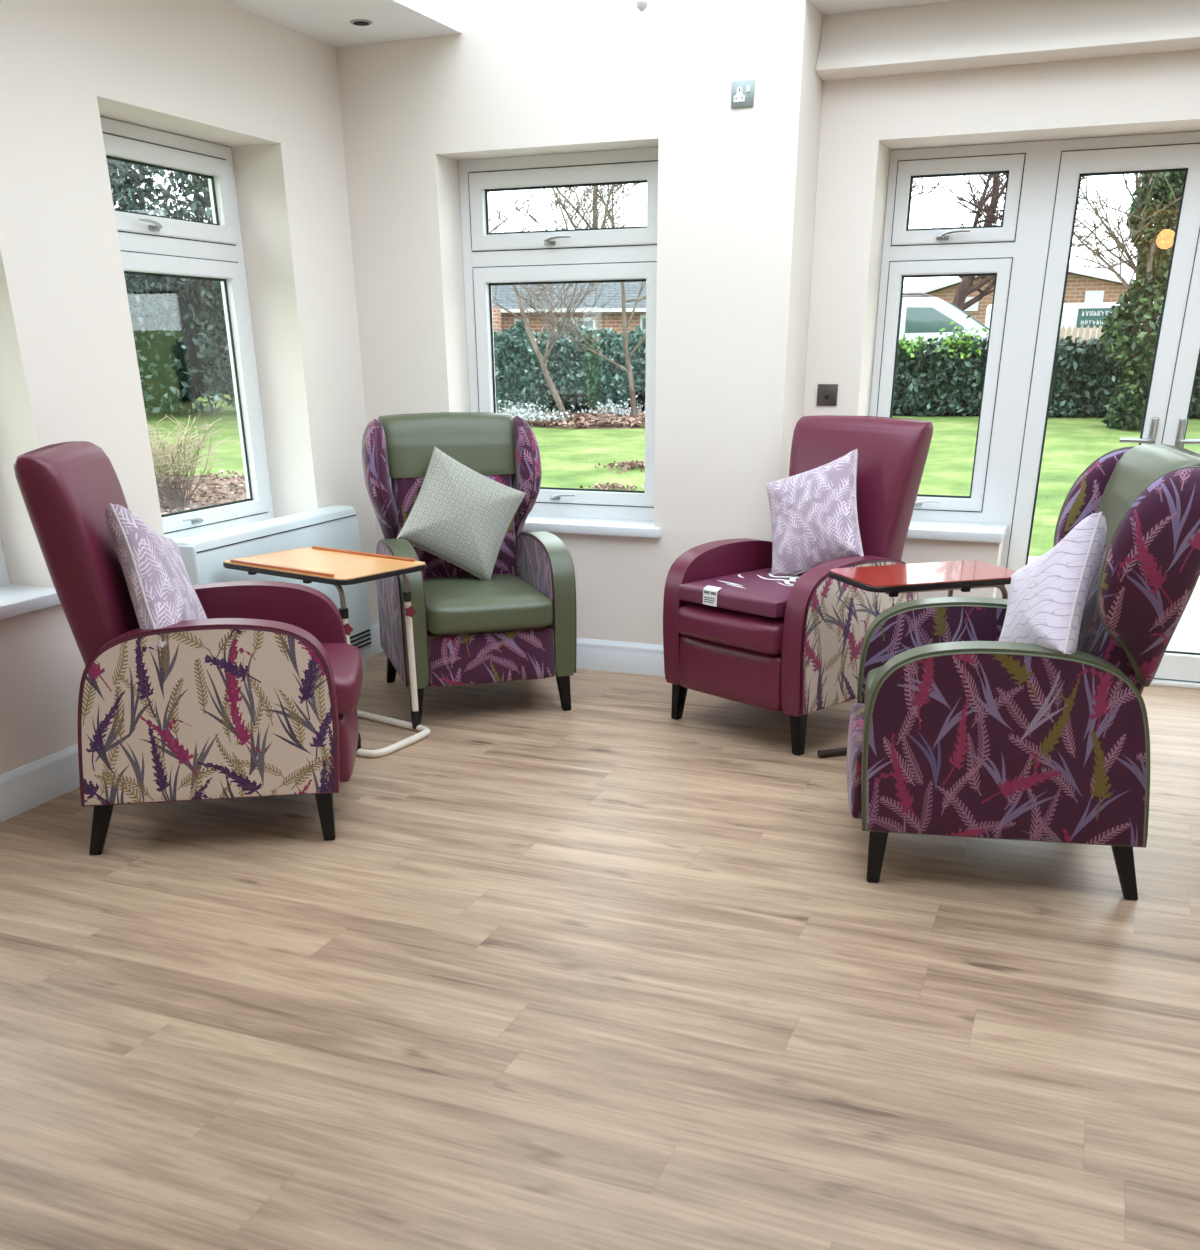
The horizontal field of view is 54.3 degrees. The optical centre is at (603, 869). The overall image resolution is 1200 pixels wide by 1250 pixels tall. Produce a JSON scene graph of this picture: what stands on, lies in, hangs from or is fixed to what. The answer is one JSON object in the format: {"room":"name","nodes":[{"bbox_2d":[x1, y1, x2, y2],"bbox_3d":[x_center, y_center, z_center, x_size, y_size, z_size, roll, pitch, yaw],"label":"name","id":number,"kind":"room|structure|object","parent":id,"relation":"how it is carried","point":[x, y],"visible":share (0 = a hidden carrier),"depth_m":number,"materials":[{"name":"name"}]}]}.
{"room":"care facility","nodes":[
{"label":"care facility","id":0,"kind":"room"},
{"bbox_2d":[0,0,378,774],"bbox_3d":[-2.567,-1.062,2.170,0.315,3.000,8.400,8,25,18],"label":"wall","id":1,"kind":"structure","parent":0,"point":[218,72],"depth_m":4.03,"materials":[{"name":"white paint"}]},
{"bbox_2d":[0,537,9,585],"bbox_3d":[-2.231,-1.465,3.287,0.123,1.488,1.031,8,25,18],"label":"window","id":2,"kind":"structure","parent":1,"relation":"in","point":[4,577],"depth_m":3.99,"materials":[{"name":"white plastic"}]},
{"bbox_2d":[0,584,60,619],"bbox_3d":[-2.099,-0.750,3.558,0.282,0.042,1.100,8,25,18],"label":"windowsill","id":3,"kind":"structure","parent":1,"relation":"attached to","point":[15,600],"depth_m":3.83,"materials":[{"name":"white paint"}]},
{"bbox_2d":[100,117,273,539],"bbox_3d":[-1.698,-2.068,4.633,0.123,1.488,1.035,8,25,18],"label":"window","id":4,"kind":"structure","parent":1,"relation":"in","point":[150,245],"depth_m":4.75,"materials":[{"name":"white plastic"}]},
{"bbox_2d":[0,623,383,822],"bbox_3d":[-2.453,0.324,2.571,0.020,0.142,7.900,8,25,18],"label":"baseboard","id":5,"kind":"structure","parent":1,"relation":"attached to","point":[24,788],"depth_m":3.95,"materials":[{"name":"white paint"}]},
{"bbox_2d":[335,0,822,644],"bbox_3d":[-0.053,-2.498,5.361,2.016,3.000,0.760,9,26,20],"label":"wall","id":6,"kind":"structure","parent":0,"point":[737,187],"depth_m":4.82,"materials":[{"name":"white paint"}]},
{"bbox_2d":[458,147,657,520],"bbox_3d":[-0.168,-2.361,5.271,0.999,1.488,0.123,9,26,20],"label":"window","id":7,"kind":"structure","parent":6,"relation":"in","point":[615,254],"depth_m":5.14,"materials":[{"name":"white plastic"}]},
{"bbox_2d":[523,515,660,537],"bbox_3d":[-0.206,-1.618,5.480,1.067,0.042,0.250,9,26,20],"label":"window sill","id":8,"kind":"structure","parent":6,"relation":"attached to","point":[533,523],"depth_m":5.34,"materials":[{"name":"white paint"}]},
{"bbox_2d":[576,638,664,676],"bbox_3d":[-0.187,-1.045,5.611,2.010,0.142,0.020,9,26,20],"label":"baseboard","id":9,"kind":"structure","parent":6,"relation":"attached to","point":[593,654],"depth_m":5.50,"materials":[{"name":"white paint"}]},
{"bbox_2d":[731,80,753,108],"bbox_3d":[0.528,-2.950,4.447,0.088,0.088,0.013,9,26,20],"label":"power socket","id":10,"kind":"object","parent":6,"relation":"attached to","point":[742,94],"visible":1,"depth_m":4.45,"materials":[{"name":"silver metal"}]},
{"bbox_2d":[221,0,961,46],"bbox_3d":[-0.108,-1.928,0.925,6.400,0.430,8.750,9,26,20],"label":"ceiling","id":11,"kind":"structure","parent":0,"point":[326,21],"depth_m":4.50,"materials":[{"name":"white paint"}]},
{"bbox_2d":[350,19,371,25],"bbox_3d":[-0.948,-3.308,4.569,0.088,0.006,0.088,9,26,20],"label":"recessed light","id":12,"kind":"object","parent":11,"relation":"in","point":[359,22],"visible":1,"depth_m":4.55,"materials":[{"name":"white metal"}]},
{"bbox_3d":[0.711,-2.887,2.520,4.150,0.009,3.290,9,26,20],"label":"window","id":13,"kind":"structure","parent":11,"relation":"attached to","visible":0},
{"bbox_2d":[636,0,647,10],"bbox_3d":[0.105,-2.624,2.927,0.414,0.790,0.401,9,26,20],"label":"pendant light","id":14,"kind":"object","parent":13,"relation":"hanging from","point":[641,4],"visible":1,"depth_m":3.06,"materials":[{"name":"white"}]},
{"bbox_2d":[0,651,1199,1249],"bbox_3d":[-0.010,0.741,1.901,6.700,0.100,9.050,9,26,20],"label":"floor","id":15,"kind":"structure","parent":0,"point":[611,971],"depth_m":2.70,"materials":[{"name":"brown wood"}]},
{"bbox_2d":[13,441,362,854],"bbox_3d":[-1.213,-0.732,3.681,0.858,1.153,0.711,-4,24,-7],"label":"armchair","id":16,"kind":"object","parent":15,"relation":"on","point":[258,696],"visible":0.93,"depth_m":3.42,"materials":[{"name":"fabric"}]},
{"bbox_2d":[105,503,206,647],"bbox_3d":[-1.323,-0.842,3.515,0.204,0.530,0.546,-2,24,-3],"label":"cushion","id":17,"kind":"object","parent":16,"relation":"on","point":[162,592],"visible":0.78,"depth_m":3.34,"materials":[{"name":"purple fabric"}]},
{"bbox_2d":[321,643,362,715],"bbox_3d":[-1.118,-0.604,3.753,0.667,0.148,0.512,-4,24,-7],"label":"seat cushion","id":18,"kind":"object","parent":16,"relation":"on","point":[345,659],"depth_m":3.66,"materials":[{"name":"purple leather"}]},
{"bbox_2d":[174,505,371,671],"bbox_3d":[-1.369,-1.093,4.986,0.144,0.752,1.184,8,25,18],"label":"heater","id":19,"kind":"object","parent":15,"relation":"on","point":[336,526],"visible":0.38,"depth_m":4.90,"materials":[{"name":"white metal"}]},
{"bbox_2d":[350,629,370,647],"bbox_3d":[-1.145,-1.066,5.456,0.009,0.068,0.210,8,25,18],"label":"grille","id":20,"kind":"object","parent":19,"relation":"attached to","point":[368,630],"depth_m":5.47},
{"bbox_2d":[223,546,430,757],"bbox_3d":[-1.042,-0.852,4.523,0.690,0.685,0.449,16,29,33],"label":"table","id":21,"kind":"object","parent":15,"relation":"on","point":[336,567],"visible":0.93,"depth_m":4.38,"materials":[{"name":"brown wood"}]},
{"bbox_2d":[362,412,576,721],"bbox_3d":[-0.561,-1.287,4.918,0.753,1.154,0.851,-8,25,-16],"label":"armchair","id":22,"kind":"object","parent":15,"relation":"on","point":[518,624],"visible":0.91,"depth_m":4.82,"materials":[{"name":"green leather"}]},
{"bbox_2d":[396,446,525,580],"bbox_3d":[-0.597,-1.491,4.930,0.560,0.546,0.215,-3,24,-7],"label":"cushion","id":23,"kind":"object","parent":22,"relation":"on","point":[459,515],"visible":0.98,"depth_m":4.87,"materials":[{"name":"grey fabric"}]},
{"bbox_2d":[423,574,552,635],"bbox_3d":[-0.531,-1.115,4.891,0.512,0.148,0.654,-8,25,-16],"label":"seat cushion","id":24,"kind":"object","parent":22,"relation":"on","point":[453,604],"depth_m":4.66,"materials":[{"name":"green leather"}]},
{"bbox_2d":[663,415,932,755],"bbox_3d":[0.747,-1.144,4.581,0.845,1.153,0.711,-21,31,-38],"label":"armchair","id":25,"kind":"object","parent":15,"relation":"on","point":[799,663],"visible":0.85,"depth_m":4.43,"materials":[{"name":"red leather"}]},
{"bbox_2d":[677,603,783,655],"bbox_3d":[0.678,-0.984,4.582,0.654,0.148,0.512,-21,31,-38],"label":"seat cushion","id":26,"kind":"object","parent":25,"relation":"on","point":[718,630],"depth_m":4.38,"materials":[{"name":"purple leather"}]},
{"bbox_2d":[678,568,804,617],"bbox_3d":[0.659,-1.079,4.524,0.582,0.080,0.496,-21,31,-38],"label":"seat pad","id":27,"kind":"object","parent":25,"relation":"on","point":[760,592],"visible":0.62,"depth_m":4.38,"materials":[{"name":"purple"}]},
{"bbox_2d":[704,590,715,603],"bbox_3d":[0.399,-1.023,4.390,0.001,0.042,0.060,-21,31,-38],"label":"label","id":28,"kind":"object","parent":27,"relation":"attached to","point":[707,592],"depth_m":4.39,"materials":[{"name":"white paper"}]},
{"bbox_2d":[766,449,863,575],"bbox_3d":[0.816,-1.362,4.545,0.532,0.519,0.203,18,30,36],"label":"cushion","id":29,"kind":"object","parent":27,"relation":"on","point":[814,516],"visible":0.89,"depth_m":4.47,"materials":[{"name":"purple fabric"}]},
{"bbox_2d":[817,560,1015,757],"bbox_3d":[1.114,-0.701,4.137,0.640,0.700,0.394,-7,25,-16],"label":"table","id":30,"kind":"object","parent":15,"relation":"on","point":[965,575],"visible":0.52,"depth_m":3.92,"materials":[{"name":"brown wood"}]},
{"bbox_2d":[846,444,1199,900],"bbox_3d":[1.149,-0.602,3.359,0.829,1.154,0.753,4,24,9],"label":"armchair","id":31,"kind":"object","parent":15,"relation":"on","point":[956,729],"visible":0.94,"depth_m":3.10,"materials":[{"name":"purple fabric"}]},
{"bbox_2d":[864,666,881,711],"bbox_3d":[1.073,-0.473,3.431,0.593,0.148,0.512,4,24,9],"label":"armrest","id":32,"kind":"object","parent":31,"relation":"on","point":[870,672],"depth_m":3.61,"materials":[{"name":"green leather"}]},
{"bbox_2d":[999,512,1106,654],"bbox_3d":[1.212,-0.715,3.220,0.216,0.537,0.549,-4,24,-9],"label":"cushion","id":33,"kind":"object","parent":31,"relation":"on","point":[1047,598],"visible":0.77,"depth_m":3.06,"materials":[{"name":"purple fabric"}]},
{"bbox_2d":[803,49,1199,598],"bbox_3d":[2.679,-2.136,4.513,3.739,3.000,0.360,9,26,20],"label":"wall","id":34,"kind":"structure","parent":0,"point":[865,119],"depth_m":4.63,"materials":[{"name":"white paint"}]},
{"bbox_2d":[817,384,837,405],"bbox_3d":[0.969,-2.059,5.075,0.088,0.088,0.018,9,26,20],"label":"socket","id":35,"kind":"object","parent":34,"relation":"attached to","point":[826,393],"visible":1,"depth_m":5.07,"materials":[{"name":"grey metal"}]},
{"bbox_2d":[906,520,1007,542],"bbox_3d":[1.457,-1.527,5.255,0.665,0.042,0.305,9,26,20],"label":"windowsill","id":36,"kind":"structure","parent":34,"relation":"attached to","point":[918,529],"depth_m":5.12,"materials":[{"name":"white paint"}]},
{"bbox_2d":[816,0,1199,80],"bbox_3d":[2.581,-2.930,3.906,3.738,0.214,0.142,9,26,20],"label":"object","id":37,"kind":"structure","parent":34,"relation":"attached to","point":[964,34],"depth_m":4.31,"materials":[{"name":"white paint"}]},
{"bbox_2d":[869,131,1199,598],"bbox_3d":[2.076,-1.891,5.015,1.866,2.150,0.123,9,26,20],"label":"window","id":38,"kind":"structure","parent":34,"relation":"in","point":[1014,251],"depth_m":4.96,"materials":[{"name":"white plastic"}]},
{"bbox_2d":[1004,143,1199,597],"bbox_3d":[2.090,-1.874,4.994,0.557,2.087,0.132,9,26,20],"label":"door","id":39,"kind":"structure","parent":38,"relation":"attached to","point":[1074,164],"depth_m":4.79,"materials":[{"name":"white plastic"}]},
{"bbox_2d":[1154,230,1199,681],"bbox_3d":[2.609,-1.792,4.803,0.567,2.087,0.132,9,26,20],"label":"door","id":40,"kind":"structure","parent":38,"relation":"attached to","point":[1174,665],"depth_m":4.83,"materials":[{"name":"white plastic"}]},
{"bbox_2d":[1150,679,1199,688],"bbox_3d":[2.373,-0.885,5.367,1.122,0.022,0.130,9,26,20],"label":"trim","id":41,"kind":"structure","parent":34,"relation":"attached to","point":[1160,682],"depth_m":5.24,"materials":[{"name":"white plastic"}]},
{"label":"outside","id":42,"kind":"structure","parent":0,"visible":0},
{"bbox_2d":[145,393,1199,556],"bbox_3d":[0.001,0.121,0.054,180.000,2.856,180.000,9,26,20],"label":"lawn","id":43,"kind":"structure","parent":42,"point":[569,457],"depth_m":14.93,"materials":[{"name":"green plant"}]},
{"bbox_2d":[107,159,234,415],"bbox_3d":[-7.302,-9.983,19.199,4.431,4.888,3.204,-21,32,-39],"label":"evergreen tree","id":44,"kind":"object","parent":43,"relation":"on","point":[177,358],"visible":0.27,"depth_m":18.86,"materials":[{"name":"green plant"}]},
{"bbox_2d":[158,477,246,512],"bbox_3d":[-3.869,-3.692,11.607,3.000,0.141,3.121,9,26,20],"label":"bed","id":45,"kind":"object","parent":43,"relation":"on","point":[241,489],"visible":0.16,"depth_m":11.64,"materials":[{"name":"brown plant"}]},
{"bbox_2d":[147,412,236,511],"bbox_3d":[-3.906,-3.654,10.521,1.210,0.869,1.096,9,26,20],"label":"bare shrub","id":46,"kind":"object","parent":45,"relation":"on","point":[175,500],"visible":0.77,"depth_m":10.52,"materials":[{"name":"brown plant"}]},
{"bbox_2d":[156,470,246,514],"bbox_3d":[-3.902,-3.711,11.562,2.964,0.198,2.930,9,26,20],"label":"leaf litter","id":47,"kind":"object","parent":45,"relation":"on","point":[237,473],"visible":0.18,"depth_m":11.76,"materials":[{"name":"brown plant"}]},
{"bbox_2d":[184,278,233,393],"bbox_3d":[-11.901,-10.706,22.719,15.052,3.029,1.561,-12,26,-24],"label":"tree","id":48,"kind":"object","parent":43,"relation":"on","point":[227,378],"visible":0.02,"depth_m":24.37,"materials":[{"name":"green plant"}]},
{"bbox_2d":[205,281,223,309],"bbox_3d":[-4.754,-10.458,19.413,4.009,5.545,4.123,1,24,3],"label":"evergreen tree","id":49,"kind":"object","parent":43,"relation":"on","point":[216,283],"visible":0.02,"depth_m":19.08,"materials":[{"name":"green plant"}]},
{"bbox_2d":[488,190,541,232],"bbox_3d":[-6.391,-23.052,40.197,7.662,10.001,6.992,9,26,20],"label":"bare tree","id":50,"kind":"object","parent":43,"relation":"on","point":[524,198],"visible":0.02,"depth_m":41.17,"materials":[{"name":"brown plant"}]},
{"bbox_2d":[492,281,645,347],"bbox_3d":[-0.702,-14.481,30.512,9.431,3.320,6.200,0,24,0],"label":"bungalow","id":51,"kind":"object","parent":43,"relation":"on","point":[501,320],"visible":0.12,"depth_m":28.80,"materials":[{"name":"orange brick"}]},
{"bbox_2d":[493,322,645,411],"bbox_3d":[0.008,-8.653,20.194,6.156,1.498,1.178,-3,24,-6],"label":"hedge","id":52,"kind":"object","parent":43,"relation":"on","point":[518,371],"visible":0.36,"depth_m":19.81,"materials":[{"name":"green plant"}]},
{"bbox_2d":[508,183,638,230],"bbox_3d":[-0.874,-22.947,39.830,5.806,10.091,7.944,-2,24,-4],"label":"bare tree","id":53,"kind":"object","parent":43,"relation":"on","point":[595,202],"visible":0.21,"depth_m":38.75,"materials":[{"name":"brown plant"}]},
{"bbox_2d":[529,416,644,428],"bbox_3d":[-0.183,-7.529,19.472,5.496,0.164,3.940,-3,24,-6],"label":"flower bed","id":54,"kind":"object","parent":43,"relation":"on","point":[597,426],"visible":0.07,"depth_m":17.94,"materials":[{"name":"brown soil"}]},
{"bbox_2d":[497,400,542,414],"bbox_3d":[-1.469,-7.439,18.879,1.094,0.425,0.601,9,26,20],"label":"flowers","id":55,"kind":"object","parent":54,"relation":"on","point":[504,404],"visible":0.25,"depth_m":18.87,"materials":[{"name":"white plant"}]},
{"bbox_2d":[496,395,581,426],"bbox_3d":[-1.158,-7.250,18.463,1.745,0.463,1.026,9,26,20],"label":"flowers","id":56,"kind":"object","parent":54,"relation":"on","point":[537,415],"visible":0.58,"depth_m":18.30,"materials":[{"name":"white plant"}]},
{"bbox_2d":[488,190,636,419],"bbox_3d":[-1.004,-8.686,17.479,3.540,3.963,2.808,-21,31,-39],"label":"bare tree","id":57,"kind":"object","parent":54,"relation":"on","point":[543,362],"visible":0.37,"depth_m":17.90,"materials":[{"name":"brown plant"}]},
{"bbox_2d":[545,389,595,413],"bbox_3d":[-0.559,-7.838,19.622,0.808,0.453,0.533,9,26,20],"label":"shrub","id":58,"kind":"object","parent":54,"relation":"on","point":[583,397],"visible":0.77,"depth_m":19.46,"materials":[{"name":"green plant"}]},
{"bbox_2d":[496,407,644,428],"bbox_3d":[-0.123,-7.593,19.452,5.531,0.279,3.877,-1,24,-2],"label":"flowers","id":59,"kind":"object","parent":54,"relation":"on","point":[580,418],"visible":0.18,"depth_m":18.19,"materials":[{"name":"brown plant"}]},
{"bbox_2d":[521,184,646,416],"bbox_3d":[0.586,-9.097,17.912,3.805,4.284,2.168,-3,24,-6],"label":"bare tree","id":60,"kind":"object","parent":54,"relation":"on","point":[612,218],"visible":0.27,"depth_m":17.97,"materials":[{"name":"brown plant"}]},
{"bbox_2d":[571,391,644,416],"bbox_3d":[0.248,-7.589,19.151,1.693,0.436,0.807,9,26,20],"label":"flowers","id":61,"kind":"object","parent":54,"relation":"on","point":[612,410],"visible":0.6,"depth_m":19.14,"materials":[{"name":"white plant"}]},
{"bbox_2d":[626,388,644,410],"bbox_3d":[0.788,-7.847,19.617,0.821,0.448,0.529,9,26,20],"label":"shrub","id":62,"kind":"object","parent":54,"relation":"on","point":[641,393],"visible":0.2,"depth_m":19.52,"materials":[{"name":"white plant"}]},
{"bbox_2d":[579,482,644,489],"bbox_3d":[0.054,-3.944,12.053,0.609,0.098,0.569,16,29,33],"label":"heap","id":63,"kind":"object","parent":43,"relation":"on","point":[608,485],"visible":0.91,"depth_m":12.07,"materials":[{"name":"brown plant"}]},
{"bbox_2d":[595,460,644,473],"bbox_3d":[0.382,-4.681,13.549,1.051,0.124,1.109,9,26,20],"label":"heap","id":64,"kind":"object","parent":43,"relation":"on","point":[631,464],"visible":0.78,"depth_m":13.55,"materials":[{"name":"brown plant"}]},
{"bbox_2d":[911,178,960,199],"bbox_3d":[7.308,-18.725,34.177,5.759,7.260,3.583,9,26,20],"label":"bare tree","id":65,"kind":"object","parent":43,"relation":"on","point":[920,181],"visible":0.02,"depth_m":33.10,"materials":[{"name":"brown plant"}]},
{"bbox_2d":[899,292,988,343],"bbox_3d":[6.126,-10.283,22.929,4.582,1.812,1.870,7,25,16],"label":"parked car","id":66,"kind":"object","parent":43,"relation":"on","point":[922,314],"visible":0.15,"depth_m":21.95,"materials":[{"name":"silver metal"}]},
{"bbox_2d":[921,173,1110,310],"bbox_3d":[8.788,-13.919,24.885,4.234,6.726,4.125,21,32,40],"label":"bare tree","id":67,"kind":"object","parent":43,"relation":"on","point":[966,287],"visible":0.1,"depth_m":24.86,"materials":[{"name":"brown plant"}]},
{"bbox_2d":[908,266,1165,324],"bbox_3d":[11.380,-13.609,29.012,7.100,2.420,4.450,9,26,20],"label":"house","id":68,"kind":"structure","parent":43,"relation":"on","point":[1083,285],"depth_m":26.98,"materials":[{"name":"orange"}]},
{"bbox_2d":[892,335,1199,417],"bbox_3d":[10.050,-7.535,17.741,14.866,1.378,1.187,8,25,17],"label":"hedge","id":69,"kind":"object","parent":43,"relation":"on","point":[1083,380],"visible":0.33,"depth_m":18.70,"materials":[{"name":"green plant"}]},
{"bbox_2d":[898,329,928,357],"bbox_3d":[4.967,-8.547,19.004,0.775,0.478,0.670,-15,28,-29],"label":"shoots","id":70,"kind":"object","parent":69,"relation":"on","point":[902,341],"visible":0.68,"depth_m":18.91,"materials":[{"name":"green plant"}]},
{"bbox_2d":[919,314,988,358],"bbox_3d":[5.678,-8.513,18.712,1.155,0.684,0.725,9,26,20],"label":"shoots","id":71,"kind":"object","parent":69,"relation":"on","point":[960,333],"visible":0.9,"depth_m":18.65,"materials":[{"name":"green plant"}]},
{"bbox_2d":[985,302,1158,338],"bbox_3d":[9.853,-10.915,24.412,3.600,1.600,1.826,9,26,20],"label":"van","id":72,"kind":"object","parent":43,"relation":"on","point":[1074,314],"visible":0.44,"depth_m":23.40,"materials":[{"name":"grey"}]},
{"bbox_2d":[1059,325,1140,343],"bbox_3d":[8.837,-8.682,20.125,3.600,1.280,0.060,9,26,20],"label":"picket fence","id":73,"kind":"object","parent":43,"relation":"on","point":[1063,330],"visible":0.07,"depth_m":20.12,"materials":[{"name":"brown wood"}]},
{"bbox_2d":[1001,171,1199,429],"bbox_3d":[7.550,-8.682,16.197,3.081,4.995,5.366,20,31,39],"label":"tree","id":74,"kind":"object","parent":43,"relation":"on","point":[1151,223],"visible":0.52,"depth_m":16.02,"materials":[{"name":"green plant"}]},
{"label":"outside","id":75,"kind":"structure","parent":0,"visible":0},
{"bbox_2d":[1028,556,1199,652],"bbox_3d":[3.318,-1.571,7.166,7.200,0.120,4.000,9,26,20],"label":"patio","id":76,"kind":"structure","parent":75,"point":[1186,636],"depth_m":6.50,"materials":[{"name":"white concrete"}]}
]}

